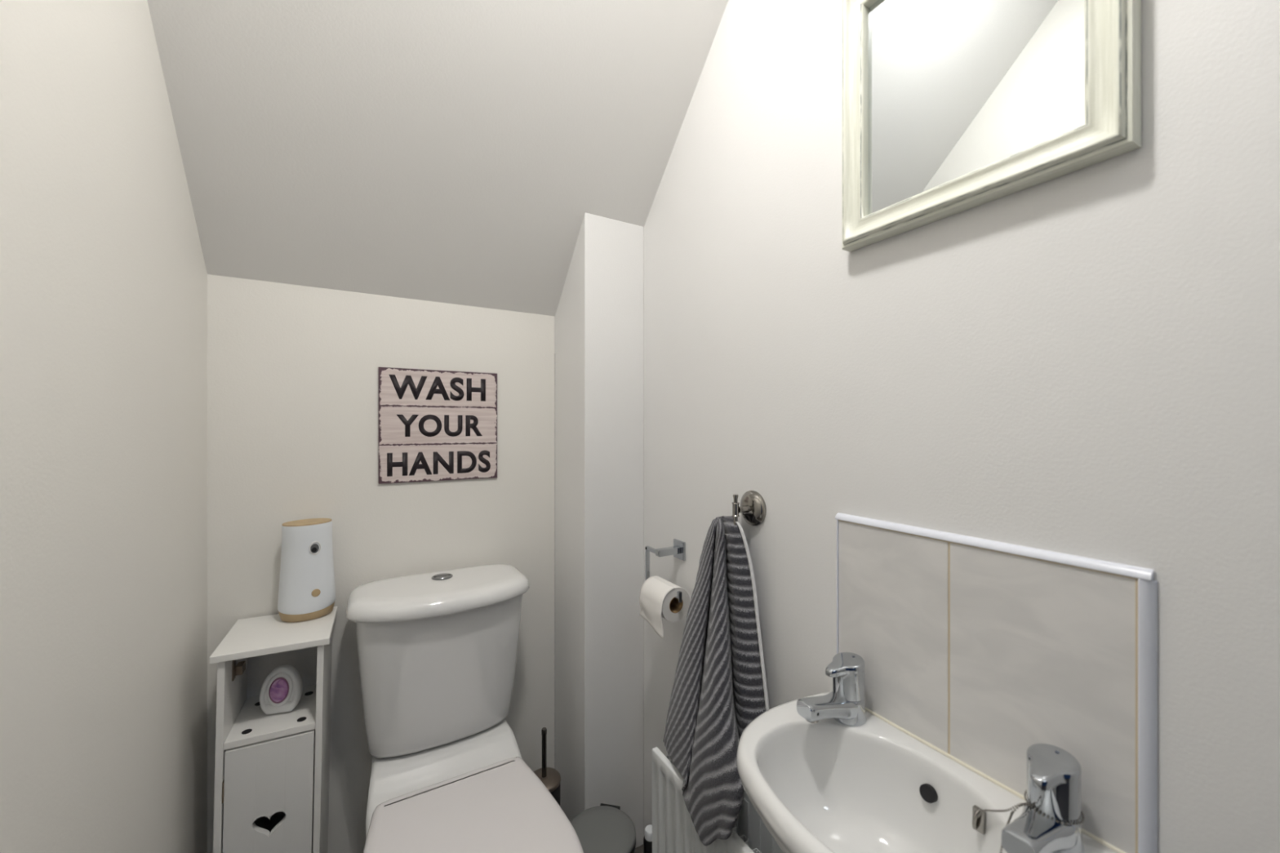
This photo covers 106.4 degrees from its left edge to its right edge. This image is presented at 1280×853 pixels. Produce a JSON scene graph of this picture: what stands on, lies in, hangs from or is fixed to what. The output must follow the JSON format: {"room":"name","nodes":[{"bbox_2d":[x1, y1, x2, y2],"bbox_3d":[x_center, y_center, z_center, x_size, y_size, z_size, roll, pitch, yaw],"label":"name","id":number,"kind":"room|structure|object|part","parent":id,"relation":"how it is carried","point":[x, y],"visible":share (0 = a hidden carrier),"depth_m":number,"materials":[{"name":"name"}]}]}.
{"room":"bathroom","nodes":[
{"label":"bathroom","id":0,"kind":"room"},
{"bbox_2d":[0,0,207,852],"bbox_3d":[-0.599,-0.005,0.323,0.100,2.450,1.920,0,0,-30],"label":"wall","id":1,"kind":"structure","parent":0,"point":[104,274],"depth_m":0.64,"materials":[{"name":"white paint"}]},
{"bbox_2d":[207,274,554,852],"bbox_3d":[-0.653,0.436,1.344,0.830,1.567,0.100,0,0,-30],"label":"wall","id":2,"kind":"structure","parent":0,"point":[293,370],"depth_m":1.23,"materials":[{"name":"white paint"}]},
{"bbox_2d":[378,367,497,484],"bbox_3d":[-0.555,-0.003,1.338,0.308,0.308,0.004,0,0,-30],"label":"wall sign","id":3,"kind":"object","parent":2,"relation":"attached to","point":[434,424],"visible":1,"depth_m":1.33,"materials":[{"name":"paint"}]},
{"bbox_2d":[146,0,728,353],"bbox_3d":[-0.116,-0.779,0.603,1.217,1.063,1.920,0,0,-30],"label":"ceiling","id":4,"kind":"structure","parent":0,"point":[455,152],"depth_m":1.06,"materials":[{"name":"white paint"}]},
{"bbox_2d":[555,213,644,848],"bbox_3d":[-0.129,0.319,1.453,0.187,1.803,0.236,0,0,-30],"label":"wall","id":5,"kind":"structure","parent":0,"point":[599,316],"depth_m":1.36,"materials":[{"name":"white paint"}]},
{"bbox_2d":[635,844,643,852],"bbox_3d":[-0.116,1.260,0.603,1.217,0.080,1.920,0,0,-30],"label":"floor","id":6,"kind":"structure","parent":0,"point":[640,849],"depth_m":1.38,"materials":[{"name":"grey plastic"}]},
{"bbox_2d":[208,606,337,852],"bbox_3d":[-0.805,0.835,1.065,0.197,0.770,0.208,1,-1,-28],"label":"base cabinet","id":7,"kind":"object","parent":6,"relation":"on","point":[271,795],"visible":0.93,"depth_m":1.00,"materials":[{"name":"white wood"}]},
{"bbox_3d":[-0.878,0.841,1.028,0.012,0.756,0.196,1,-1,-28],"label":"panel","id":8,"kind":"part","parent":7,"relation":"part of","materials":[{"name":"white wood"}]},
{"bbox_3d":[-0.850,0.501,1.015,0.014,0.055,0.041,1,-1,-28],"label":"hinge plate","id":9,"kind":"part","parent":7,"relation":"part of","materials":[{"name":"silver metal"}]},
{"bbox_3d":[-0.765,0.906,0.987,0.147,0.516,0.013,1,-1,-28],"label":"door","id":10,"kind":"part","parent":7,"relation":"part of","materials":[{"name":"white wood"}]},
{"bbox_2d":[223,684,316,750],"bbox_3d":[-0.801,0.637,1.065,0.152,0.014,0.182,1,-1,-28],"label":"shelf","id":11,"kind":"object","parent":7,"relation":"attached to","point":[250,729],"depth_m":1.01,"materials":[{"name":"white wood"}]},
{"bbox_2d":[259,664,302,715],"bbox_3d":[-0.792,0.580,1.058,0.077,0.098,0.036,0,0,-16],"label":"air freshener","id":12,"kind":"object","parent":7,"relation":"on","point":[281,691],"visible":1,"depth_m":1.05,"materials":[{"name":"white plastic"}]},
{"bbox_3d":[-0.849,0.827,1.147,0.152,0.726,0.006,1,-1,-28],"label":"panel","id":13,"kind":"part","parent":7,"relation":"part of","materials":[{"name":"white wood"}]},
{"bbox_2d":[277,518,335,622],"bbox_3d":[-0.791,0.338,1.140,0.114,0.223,0.092,0,0,-40],"label":"air freshener","id":14,"kind":"object","parent":7,"relation":"on","point":[307,585],"visible":1,"depth_m":1.11,"materials":[{"name":"white plastic"}]},
{"bbox_3d":[-0.792,0.228,1.141,0.098,0.004,0.078,0,0,-43],"label":"lid","id":15,"kind":"part","parent":14,"relation":"part of","materials":[{"name":"brown wood"}]},
{"bbox_3d":[-0.734,0.844,1.105,0.012,0.756,0.196,1,-1,-28],"label":"panel","id":16,"kind":"part","parent":7,"relation":"part of","materials":[{"name":"white wood"}]},
{"bbox_2d":[346,564,583,852],"bbox_3d":[-0.382,0.804,1.013,0.420,0.832,0.715,0,0,-30],"label":"toilet","id":17,"kind":"object","parent":6,"relation":"on","point":[437,651],"visible":1,"depth_m":1.10,"materials":[{"name":"white glazed ceramic"},{"name":"white plastic"},{"name":"chrome"}]},
{"bbox_3d":[-0.496,0.412,1.210,0.420,0.039,0.258,0,0,-30],"label":"cistern lid","id":18,"kind":"part","parent":17,"relation":"part of","materials":[{"name":"white ceramic"}]},
{"bbox_3d":[-0.317,0.809,0.901,0.382,0.021,0.456,0,0,-30],"label":"seat lid","id":19,"kind":"part","parent":17,"relation":"part of","materials":[{"name":"white plastic"}]},
{"bbox_2d":[533,727,560,805],"bbox_3d":[-0.264,1.026,1.321,0.091,0.387,0.091,0,0,-30],"label":"toilet brush","id":20,"kind":"object","parent":6,"relation":"on","point":[549,777],"visible":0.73,"depth_m":1.31,"materials":[{"name":"black plastic"}]},
{"bbox_3d":[-0.264,0.900,1.321,0.015,0.135,0.015,0,0,-30],"label":"handle","id":21,"kind":"part","parent":20,"relation":"part of","materials":[{"name":"silver metal"}]},
{"bbox_3d":[-0.264,0.973,1.321,0.091,0.018,0.091,0,0,-30],"label":"lid","id":22,"kind":"part","parent":20,"relation":"part of","materials":[{"name":"brown metal"}]},
{"bbox_2d":[570,803,635,852],"bbox_3d":[-0.093,1.093,1.141,0.170,0.253,0.177,0,0,-30],"label":"pedal bin","id":23,"kind":"object","parent":6,"relation":"on","point":[605,828],"visible":0.84,"depth_m":1.15,"materials":[{"name":"grey metal"}]},
{"bbox_2d":[643,0,1279,852],"bbox_3d":[0.367,-0.005,0.883,0.100,2.450,1.920,0,0,-30],"label":"wall","id":24,"kind":"structure","parent":0,"point":[1085,362],"depth_m":0.61,"materials":[{"name":"white paint"}]},
{"bbox_2d":[644,538,685,602],"bbox_3d":[0.083,0.353,1.202,0.072,0.118,0.154,0,0,-30],"label":"toilet roll holder","id":25,"kind":"object","parent":24,"relation":"attached to","point":[677,550],"visible":0.9,"depth_m":1.22,"materials":[{"name":"silver metal"}]},
{"bbox_2d":[639,576,689,639],"bbox_3d":[0.059,0.438,1.177,0.084,0.113,0.106,0,0,-30],"label":"toilet roll","id":26,"kind":"object","parent":25,"relation":"hanging from","point":[657,593],"visible":0.99,"depth_m":1.15,"materials":[{"name":"white paper"}]},
{"bbox_3d":[0.071,0.318,1.217,0.064,0.017,0.019,0,0,-30],"label":"arm","id":27,"kind":"part","parent":25,"relation":"part of","materials":[{"name":"silver metal"}]},
{"bbox_3d":[0.102,0.318,1.235,0.006,0.047,0.047,0,0,-30],"label":"wall plate","id":28,"kind":"part","parent":25,"relation":"part of","materials":[{"name":"silver metal"}]},
{"bbox_2d":[643,746,783,852],"bbox_3d":[0.227,0.970,0.876,0.151,0.499,0.716,0,0,-30],"label":"radiator","id":29,"kind":"object","parent":24,"relation":"attached to","point":[672,830],"visible":0.38,"depth_m":0.98,"materials":[{"name":"white metal"}]},
{"bbox_3d":[0.276,0.910,0.852,0.012,0.380,0.626,0,0,-30],"label":"panel","id":30,"kind":"part","parent":29,"relation":"part of","materials":[{"name":"white metal"}]},
{"bbox_2d":[724,490,766,537],"bbox_3d":[0.214,0.184,0.991,0.057,0.100,0.075,0,0,-30],"label":"robe hook","id":31,"kind":"object","parent":24,"relation":"attached to","point":[753,508],"visible":0.99,"depth_m":0.98,"materials":[{"name":"silver metal"}]},
{"bbox_2d":[662,515,768,845],"bbox_3d":[0.155,0.477,0.961,0.142,0.574,0.306,0,0,-18],"label":"hand towel","id":32,"kind":"object","parent":31,"relation":"hanging from","point":[717,691],"visible":0.96,"depth_m":0.94,"materials":[{"name":"grey fabric"}]},
{"bbox_3d":[0.213,0.171,0.991,0.029,0.017,0.017,0,0,-30],"label":"stem","id":33,"kind":"part","parent":31,"relation":"part of","materials":[{"name":"silver metal"}]},
{"bbox_2d":[736,692,1125,852],"bbox_3d":[0.306,0.536,0.596,0.294,0.167,0.423,0,0,-30],"label":"basin","id":34,"kind":"object","parent":24,"relation":"attached to","point":[828,785],"visible":0.91,"depth_m":0.68,"materials":[{"name":"white ceramic"}]},
{"bbox_2d":[796,652,866,726],"bbox_3d":[0.297,0.410,0.737,0.122,0.093,0.050,0,0,-27],"label":"tap","id":35,"kind":"object","parent":34,"relation":"on","point":[846,704],"visible":1,"depth_m":0.73,"materials":[{"name":"silver metal"}]},
{"bbox_3d":[0.297,0.433,0.737,0.122,0.048,0.050,0,0,-27],"label":"spout","id":36,"kind":"part","parent":35,"relation":"part of","materials":[{"name":"silver metal"}]},
{"bbox_3d":[0.318,0.392,0.748,0.070,0.057,0.046,0,0,-27],"label":"handle","id":37,"kind":"part","parent":35,"relation":"part of","materials":[{"name":"silver metal"}]},
{"bbox_2d":[1001,743,1084,852],"bbox_3d":[0.428,0.410,0.511,0.122,0.093,0.050,0,0,-33],"label":"tap","id":38,"kind":"object","parent":34,"relation":"on","point":[1054,775],"visible":1,"depth_m":0.51,"materials":[{"name":"silver metal"}]},
{"bbox_2d":[972,789,1084,852],"bbox_3d":[0.441,0.489,0.546,0.093,0.149,0.073,0,0,18],"label":"chain","id":39,"kind":"object","parent":38,"relation":"hanging from","point":[979,815],"visible":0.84,"depth_m":0.58,"materials":[{"name":"silver metal"}]},
{"bbox_3d":[0.428,0.433,0.511,0.122,0.048,0.050,0,0,-33],"label":"spout","id":40,"kind":"part","parent":38,"relation":"part of","materials":[{"name":"silver metal"}]},
{"bbox_3d":[0.448,0.392,0.524,0.070,0.057,0.046,0,0,-33],"label":"handle","id":41,"kind":"part","parent":38,"relation":"part of","materials":[{"name":"silver metal"}]},
{"bbox_2d":[841,0,1141,251],"bbox_3d":[0.428,-0.502,0.648,0.030,0.416,0.348,0,0,-30],"label":"wall mirror","id":42,"kind":"object","parent":24,"relation":"attached to","point":[949,108],"visible":1,"depth_m":0.64,"materials":[{"name":"beige paint"}]},
{"bbox_2d":[868,0,1084,214],"bbox_3d":[0.434,-0.502,0.651,0.004,0.338,0.270,0,0,-30],"label":"mirror glass","id":43,"kind":"object","parent":42,"relation":"attached to","point":[957,88],"depth_m":0.65,"materials":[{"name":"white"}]},
{"bbox_2d":[835,512,1157,852],"bbox_3d":[0.434,0.312,0.657,0.010,0.327,0.383,0,0,-30],"label":"tile backsplash","id":44,"kind":"structure","parent":24,"relation":"attached to","point":[984,651],"depth_m":0.60,"materials":[{"name":"beige tile"}]},
{"bbox_3d":[0.340,0.309,0.821,0.010,0.299,0.006,0,0,-30],"label":"edge trim","id":45,"kind":"part","parent":44,"relation":"part of","materials":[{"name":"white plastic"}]},
{"bbox_3d":[0.433,0.154,0.658,0.010,0.010,0.380,0,0,-30],"label":"edge trim","id":46,"kind":"part","parent":44,"relation":"part of","materials":[{"name":"white plastic"}]},
{"bbox_3d":[0.527,0.317,0.497,0.010,0.316,0.012,0,0,-30],"label":"edge trim","id":47,"kind":"part","parent":44,"relation":"part of","materials":[{"name":"white plastic"}]}
]}

